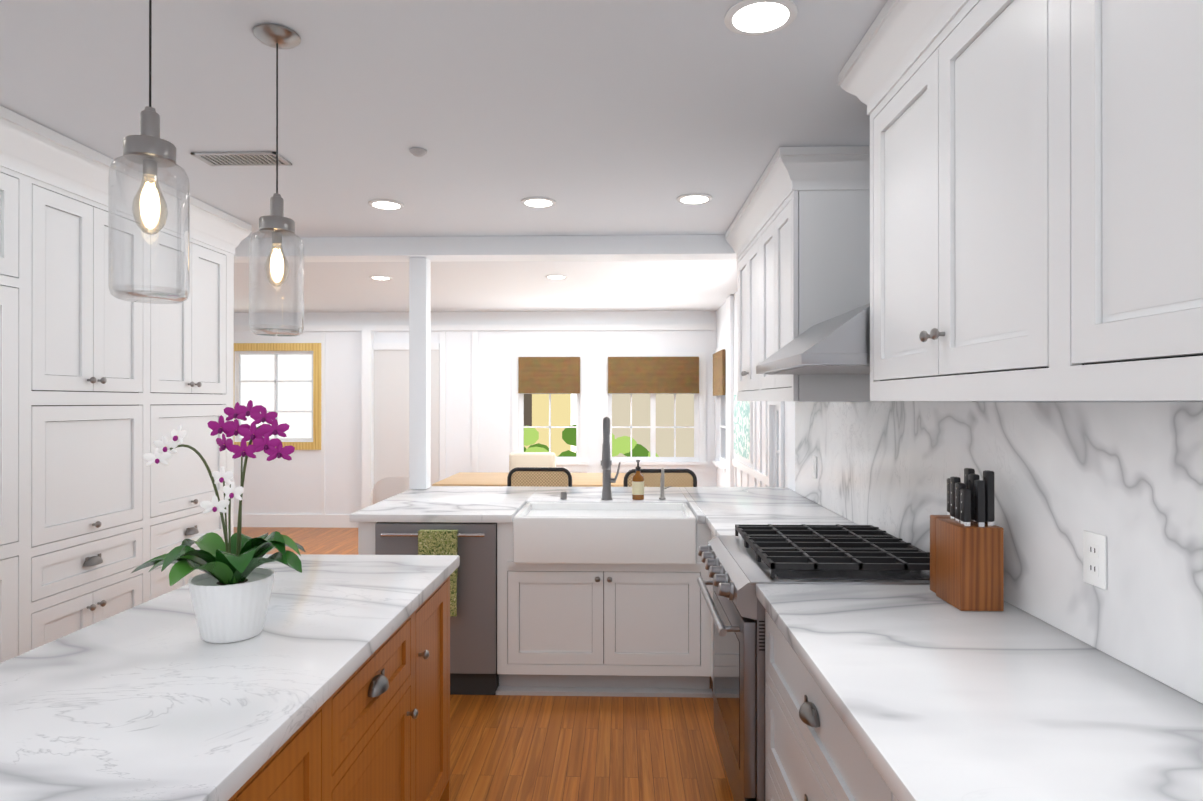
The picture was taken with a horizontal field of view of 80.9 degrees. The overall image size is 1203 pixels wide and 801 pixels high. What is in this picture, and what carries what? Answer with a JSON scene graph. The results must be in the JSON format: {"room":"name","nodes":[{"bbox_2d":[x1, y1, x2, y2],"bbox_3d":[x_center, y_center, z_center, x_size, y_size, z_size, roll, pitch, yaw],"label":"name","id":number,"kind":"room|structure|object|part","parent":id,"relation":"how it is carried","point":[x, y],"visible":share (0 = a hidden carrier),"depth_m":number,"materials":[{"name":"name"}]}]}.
{"room":"kitchen","nodes":[
{"label":"kitchen","id":0,"kind":"room"},
{"bbox_2d":[0,0,887,312],"bbox_3d":[-2.070,-1.061,2.988,6.800,0.040,10.800,0,0,2],"label":"ceiling","id":1,"kind":"structure","parent":0,"point":[614,116],"depth_m":2.57,"materials":[{"name":"white paint"}]},
{"bbox_2d":[108,0,189,303],"bbox_3d":[-0.938,-0.624,1.465,0.142,0.832,0.142,0,0,2],"label":"pendant light","id":2,"kind":"object","parent":1,"relation":"hanging from","point":[149,150],"visible":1,"depth_m":1.45,"materials":[{"name":"clear glass"}]},
{"bbox_2d":[191,152,291,165],"bbox_3d":[-1.539,-1.035,3.023,0.360,0.008,0.150,0,0,2],"label":"ceiling vent","id":3,"kind":"object","parent":1,"relation":"in","point":[239,158],"visible":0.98,"depth_m":3.02,"materials":[{"name":"grey metal"}]},
{"bbox_2d":[249,23,303,335],"bbox_3d":[-0.922,-0.614,2.004,0.142,0.852,0.142,0,0,2],"label":"pendant light","id":4,"kind":"object","parent":1,"relation":"hanging from","point":[276,225],"visible":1,"depth_m":1.99,"materials":[{"name":"clear glass"}]},
{"bbox_2d":[369,276,391,279],"bbox_3d":[-1.857,-1.031,5.933,0.183,0.008,0.183,0,0,-22],"label":"recessed light","id":5,"kind":"object","parent":1,"relation":"in","point":[372,277],"depth_m":5.91,"materials":[{"name":"white paint"}]},
{"bbox_2d":[368,199,403,209],"bbox_3d":[-1.139,-1.034,3.731,0.183,0.008,0.183,0,0,-4],"label":"recessed light","id":6,"kind":"object","parent":1,"relation":"in","point":[379,204],"depth_m":3.72,"materials":[{"name":"white paint"}]},
{"bbox_2d":[409,147,426,156],"bbox_3d":[-0.761,-1.028,2.931,0.072,0.022,0.072,0,0,2],"label":"smoke detector","id":7,"kind":"object","parent":1,"relation":"attached to","point":[418,152],"visible":1,"depth_m":2.91,"materials":[{"name":"grey plastic"}]},
{"bbox_2d":[234,235,736,262],"bbox_3d":[-0.766,-0.978,4.551,3.980,0.118,0.200,0,0,2],"label":"header beam","id":8,"kind":"structure","parent":1,"relation":"attached to","point":[530,248],"depth_m":4.46,"materials":[{"name":"white paint"}]},
{"bbox_2d":[521,197,555,207],"bbox_3d":[-0.329,-1.034,3.688,0.183,0.008,0.183,0,0,-19],"label":"recessed light","id":9,"kind":"object","parent":1,"relation":"in","point":[534,202],"depth_m":3.68,"materials":[{"name":"white paint"}]},
{"bbox_2d":[545,275,566,278],"bbox_3d":[-0.377,-1.031,5.892,0.183,0.008,0.183,0,0,-22],"label":"recessed light","id":10,"kind":"object","parent":1,"relation":"in","point":[548,276],"depth_m":5.86,"materials":[{"name":"white paint"}]},
{"bbox_2d":[677,193,711,204],"bbox_3d":[0.478,-1.034,3.627,0.183,0.008,0.183,0,0,-4],"label":"recessed light","id":11,"kind":"object","parent":1,"relation":"in","point":[690,199],"depth_m":3.62,"materials":[{"name":"white paint"}]},
{"bbox_2d":[724,0,797,35],"bbox_3d":[0.430,-1.037,1.907,0.193,0.008,0.193,0,0,-4],"label":"recessed light","id":12,"kind":"object","parent":1,"relation":"in","point":[753,17],"depth_m":1.90,"materials":[{"name":"white paint"}]},
{"bbox_2d":[234,311,715,514],"bbox_3d":[-1.921,0.227,8.284,6.800,2.520,0.100,0,0,2],"label":"wall","id":13,"kind":"structure","parent":0,"point":[281,485],"depth_m":8.23,"materials":[{"name":"white paint"}]},
{"bbox_2d":[234,343,320,449],"bbox_3d":[-3.846,-0.048,8.305,1.130,1.250,0.087,0,0,2],"label":"window","id":14,"kind":"structure","parent":13,"relation":"in","point":[314,351],"depth_m":8.27,"materials":[{"name":"yellow paint"}]},
{"bbox_2d":[234,324,709,527],"bbox_3d":[-1.925,0.302,8.198,6.498,2.370,0.068,0,0,2],"label":"trim","id":15,"kind":"structure","parent":13,"relation":"attached to","point":[385,410],"depth_m":8.21,"materials":[{"name":"white paint"}]},
{"bbox_2d":[234,527,733,800],"bbox_3d":[-2.070,1.504,2.984,6.800,0.050,10.800,0,0,2],"label":"floor","id":16,"kind":"structure","parent":0,"point":[550,748],"depth_m":3.02,"materials":[{"name":"brown wood"}]},
{"bbox_2d":[0,106,251,662],"bbox_3d":[-2.458,0.221,2.662,0.697,2.516,3.030,0,0,2],"label":"pantry cabinet","id":17,"kind":"object","parent":16,"relation":"on","point":[102,388],"visible":0.83,"depth_m":3.00,"materials":[{"name":"white wood"}]},
{"bbox_2d":[224,566,458,800],"bbox_3d":[-0.929,1.042,0.939,0.727,0.868,3.275,0,0,2],"label":"kitchen island","id":18,"kind":"object","parent":16,"relation":"on","point":[383,733],"depth_m":1.86,"materials":[{"name":"brown wood"}]},
{"bbox_2d":[0,554,459,800],"bbox_3d":[-0.942,0.586,0.938,0.750,0.040,3.330,0,0,2],"label":"island countertop","id":19,"kind":"structure","parent":18,"relation":"on","point":[132,704],"depth_m":1.41,"materials":[{"name":"white stone"}]},
{"bbox_2d":[131,400,305,643],"bbox_3d":[-0.896,0.282,1.685,0.404,0.568,0.330,0,0,2],"label":"orchid","id":20,"kind":"object","parent":19,"relation":"on","point":[230,588],"visible":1,"depth_m":1.66,"materials":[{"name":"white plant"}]},
{"bbox_2d":[372,476,408,503],"bbox_3d":[-1.565,1.035,5.659,0.498,0.904,0.506,0,0,2],"label":"shell chair","id":21,"kind":"object","parent":16,"relation":"on","point":[386,488],"visible":0.17,"depth_m":5.43,"materials":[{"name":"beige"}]},
{"bbox_2d":[373,518,508,694],"bbox_3d":[-0.795,1.046,3.838,0.660,0.868,0.622,0,0,2],"label":"dishwasher","id":22,"kind":"object","parent":16,"relation":"on","point":[479,632],"depth_m":3.52,"materials":[{"name":"grey metal"}]},
{"bbox_2d":[418,530,457,615],"bbox_3d":[-0.806,0.851,3.482,0.190,0.418,0.040,0,0,2],"label":"hanging towel","id":23,"kind":"object","parent":22,"relation":"hanging from","point":[437,542],"visible":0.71,"depth_m":3.46,"materials":[{"name":"green fabric"}]},
{"bbox_2d":[432,472,625,486],"bbox_3d":[-0.547,1.097,6.443,1.750,0.775,1.000,0,0,2],"label":"dining table","id":24,"kind":"object","parent":16,"relation":"on","point":[500,479],"visible":0.21,"depth_m":6.33,"materials":[{"name":"brown wood"}]},
{"bbox_2d":[509,452,555,471],"bbox_3d":[-0.747,1.020,7.354,0.500,0.930,0.510,0,0,2],"label":"upholstered chair","id":25,"kind":"object","parent":16,"relation":"on","point":[532,459],"visible":0.15,"depth_m":7.52,"materials":[{"name":"beige fabric"}]},
{"bbox_2d":[507,467,571,486],"bbox_3d":[-0.428,0.976,5.172,0.470,1.012,0.474,0,0,2],"label":"cane chair","id":26,"kind":"object","parent":16,"relation":"on","point":[540,476],"visible":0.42,"depth_m":4.95,"materials":[{"name":"black"}]},
{"bbox_2d":[509,506,696,696],"bbox_3d":[0.019,1.046,3.826,1.071,0.868,0.600,0,0,2],"label":"base cabinet","id":27,"kind":"object","parent":16,"relation":"on","point":[583,591],"depth_m":3.53,"materials":[{"name":"white wood"}]},
{"bbox_2d":[349,486,536,521],"bbox_3d":[-0.839,0.591,4.111,0.817,0.040,1.180,0,0,2],"label":"countertop","id":28,"kind":"structure","parent":27,"relation":"on","point":[434,503],"depth_m":3.83,"materials":[{"name":"white stone"}]},
{"bbox_2d":[409,257,430,488],"bbox_3d":[-1.175,-0.174,4.567,0.110,1.485,0.110,0,0,2],"label":"post","id":29,"kind":"object","parent":28,"relation":"on","point":[419,372],"visible":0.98,"depth_m":4.51,"materials":[{"name":"white paint"}]},
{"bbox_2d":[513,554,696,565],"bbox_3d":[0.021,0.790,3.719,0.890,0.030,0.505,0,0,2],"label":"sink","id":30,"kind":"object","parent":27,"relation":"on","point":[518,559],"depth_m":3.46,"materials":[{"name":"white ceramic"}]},
{"bbox_2d":[525,486,688,505],"bbox_3d":[0.038,0.569,4.328,0.925,0.085,0.696,0,0,2],"label":"countertop","id":31,"kind":"structure","parent":27,"relation":"on","point":[543,496],"depth_m":4.15,"materials":[{"name":"white stone"}]},
{"bbox_3d":[-0.219,0.548,4.074,0.038,0.044,0.037,0,0,2],"label":"air gap cap","id":32,"kind":"part","parent":31,"relation":"part of","materials":[{"name":"silver metal"}]},
{"bbox_2d":[601,417,620,499],"bbox_3d":[0.051,0.330,3.968,0.114,0.478,0.234,0,0,2],"label":"faucet","id":33,"kind":"object","parent":31,"relation":"on","point":[606,465],"visible":1,"depth_m":3.90,"materials":[{"name":"silver metal"}]},
{"bbox_2d":[632,460,643,499],"bbox_3d":[0.211,0.457,4.059,0.069,0.226,0.074,0,0,2],"label":"soap bottle","id":34,"kind":"object","parent":31,"relation":"on","point":[638,486],"visible":1,"depth_m":4.04,"materials":[{"name":"brown glass"}]},
{"bbox_2d":[659,468,670,499],"bbox_3d":[0.366,0.476,4.029,0.071,0.187,0.116,0,0,2],"label":"tap","id":35,"kind":"object","parent":31,"relation":"on","point":[662,488],"visible":1,"depth_m":4.06,"materials":[{"name":"grey metal"}]},
{"bbox_2d":[681,487,857,534],"bbox_3d":[0.843,0.590,3.802,0.714,0.040,1.704,0,0,2],"label":"countertop","id":36,"kind":"structure","parent":27,"relation":"on","point":[723,508],"depth_m":3.72,"materials":[{"name":"white stone"}]},
{"bbox_2d":[623,469,696,486],"bbox_3d":[0.399,0.976,5.069,0.541,1.012,0.498,0,0,2],"label":"cane chair","id":37,"kind":"object","parent":16,"relation":"on","point":[680,477],"visible":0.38,"depth_m":4.84,"materials":[{"name":"black"}]},
{"bbox_2d":[697,522,716,697],"bbox_3d":[0.836,1.045,3.236,0.696,0.868,0.574,0,0,2],"label":"base cabinet","id":38,"kind":"object","parent":16,"relation":"on","point":[704,617],"depth_m":3.51,"materials":[{"name":"white wood"}]},
{"bbox_2d":[697,524,929,800],"bbox_3d":[0.761,0.993,2.565,0.755,0.970,0.764,0,0,2],"label":"range","id":39,"kind":"object","parent":16,"relation":"on","point":[744,562],"visible":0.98,"depth_m":2.32,"materials":[{"name":"silver metal"}]},
{"bbox_2d":[765,616,879,800],"bbox_3d":[0.817,1.043,1.639,0.648,0.868,1.075,0,0,2],"label":"base cabinet","id":40,"kind":"object","parent":16,"relation":"on","point":[809,755],"depth_m":1.76,"materials":[{"name":"grey wood"}]},
{"bbox_2d":[756,584,1202,800],"bbox_3d":[0.775,0.586,0.701,0.678,0.040,2.954,0,0,2],"label":"countertop","id":41,"kind":"structure","parent":40,"relation":"on","point":[941,701],"depth_m":1.33,"materials":[{"name":"white stone"}]},
{"bbox_2d":[930,468,1003,610],"bbox_3d":[1.028,0.379,2.001,0.120,0.375,0.215,0,0,2],"label":"knife block","id":42,"kind":"object","parent":41,"relation":"on","point":[966,554],"visible":1,"depth_m":1.91,"materials":[{"name":"brown wood"}]},
{"bbox_2d":[880,784,891,800],"bbox_3d":[0.789,1.041,0.677,0.648,0.868,0.950,0,0,2],"label":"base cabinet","id":43,"kind":"object","parent":16,"relation":"on","point":[884,796],"depth_m":1.20,"materials":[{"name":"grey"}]},
{"bbox_2d":[716,292,1202,490],"bbox_3d":[1.228,0.219,2.893,0.100,2.520,10.800,0,0,2],"label":"wall","id":44,"kind":"structure","parent":0,"point":[789,444],"depth_m":5.44,"materials":[{"name":"white paint"}]},
{"bbox_2d":[734,391,752,463],"bbox_3d":[1.255,0.219,6.264,0.028,0.610,0.880,0,0,2],"label":"picture","id":45,"kind":"object","parent":44,"relation":"attached to","point":[743,430],"visible":0.75,"depth_m":6.14,"materials":[{"name":"white paint"}]},
{"bbox_2d":[710,295,783,486],"bbox_3d":[1.234,0.229,6.349,0.078,2.510,3.510,0,0,2],"label":"trim","id":46,"kind":"structure","parent":44,"relation":"attached to","point":[731,463],"depth_m":6.71,"materials":[{"name":"white paint"}]},
{"bbox_2d":[720,353,778,486],"bbox_3d":[1.317,0.264,6.397,0.040,1.540,3.190,0,0,2],"label":"sash","id":47,"kind":"object","parent":44,"relation":"attached to","point":[722,457],"visible":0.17,"depth_m":7.60,"materials":[{"name":"white paint"}]},
{"bbox_2d":[725,146,869,400],"bbox_3d":[0.972,-0.516,3.629,0.447,1.040,1.505,0,0,2],"label":"upper cabinet","id":48,"kind":"object","parent":44,"relation":"attached to","point":[797,236],"visible":0.69,"depth_m":2.96,"materials":[{"name":"white wood"}]},
{"bbox_2d":[756,303,869,374],"bbox_3d":[0.892,-0.573,2.563,0.517,0.930,0.744,0,0,2],"label":"range hood","id":49,"kind":"object","parent":44,"relation":"attached to","point":[839,344],"visible":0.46,"depth_m":2.22,"materials":[{"name":"silver metal"}]},
{"bbox_2d":[795,401,1202,703],"bbox_3d":[1.139,0.071,1.802,0.012,0.988,5.174,0,0,2],"label":"backsplash","id":50,"kind":"structure","parent":44,"relation":"attached to","point":[1125,479],"depth_m":1.73,"materials":[{"name":"stone"}]},
{"bbox_2d":[812,456,816,477],"bbox_3d":[1.187,0.370,3.934,0.008,0.120,0.074,0,0,2],"label":"electrical outlet","id":51,"kind":"object","parent":50,"relation":"attached to","point":[814,459],"depth_m":3.92,"materials":[{"name":"white plastic"}]},
{"bbox_2d":[1083,530,1106,589],"bbox_3d":[1.123,0.362,1.605,0.007,0.120,0.074,0,0,2],"label":"electrical outlet","id":52,"kind":"object","parent":50,"relation":"attached to","point":[1094,559],"depth_m":1.60,"materials":[{"name":"white plastic"}]},
{"bbox_2d":[838,0,1202,400],"bbox_3d":[0.915,-0.520,0.799,0.402,1.040,2.895,0,0,2],"label":"upper cabinet","id":53,"kind":"object","parent":44,"relation":"attached to","point":[1036,200],"visible":1,"depth_m":1.31,"materials":[{"name":"white wood"}]},
{"label":"outside","id":54,"kind":"structure","parent":0,"visible":0},
{"bbox_2d":[241,355,698,460],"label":"windows","id":55,"kind":"structure","parent":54,"point":[294,396],"depth_m":9.05,"materials":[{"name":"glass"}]}
]}

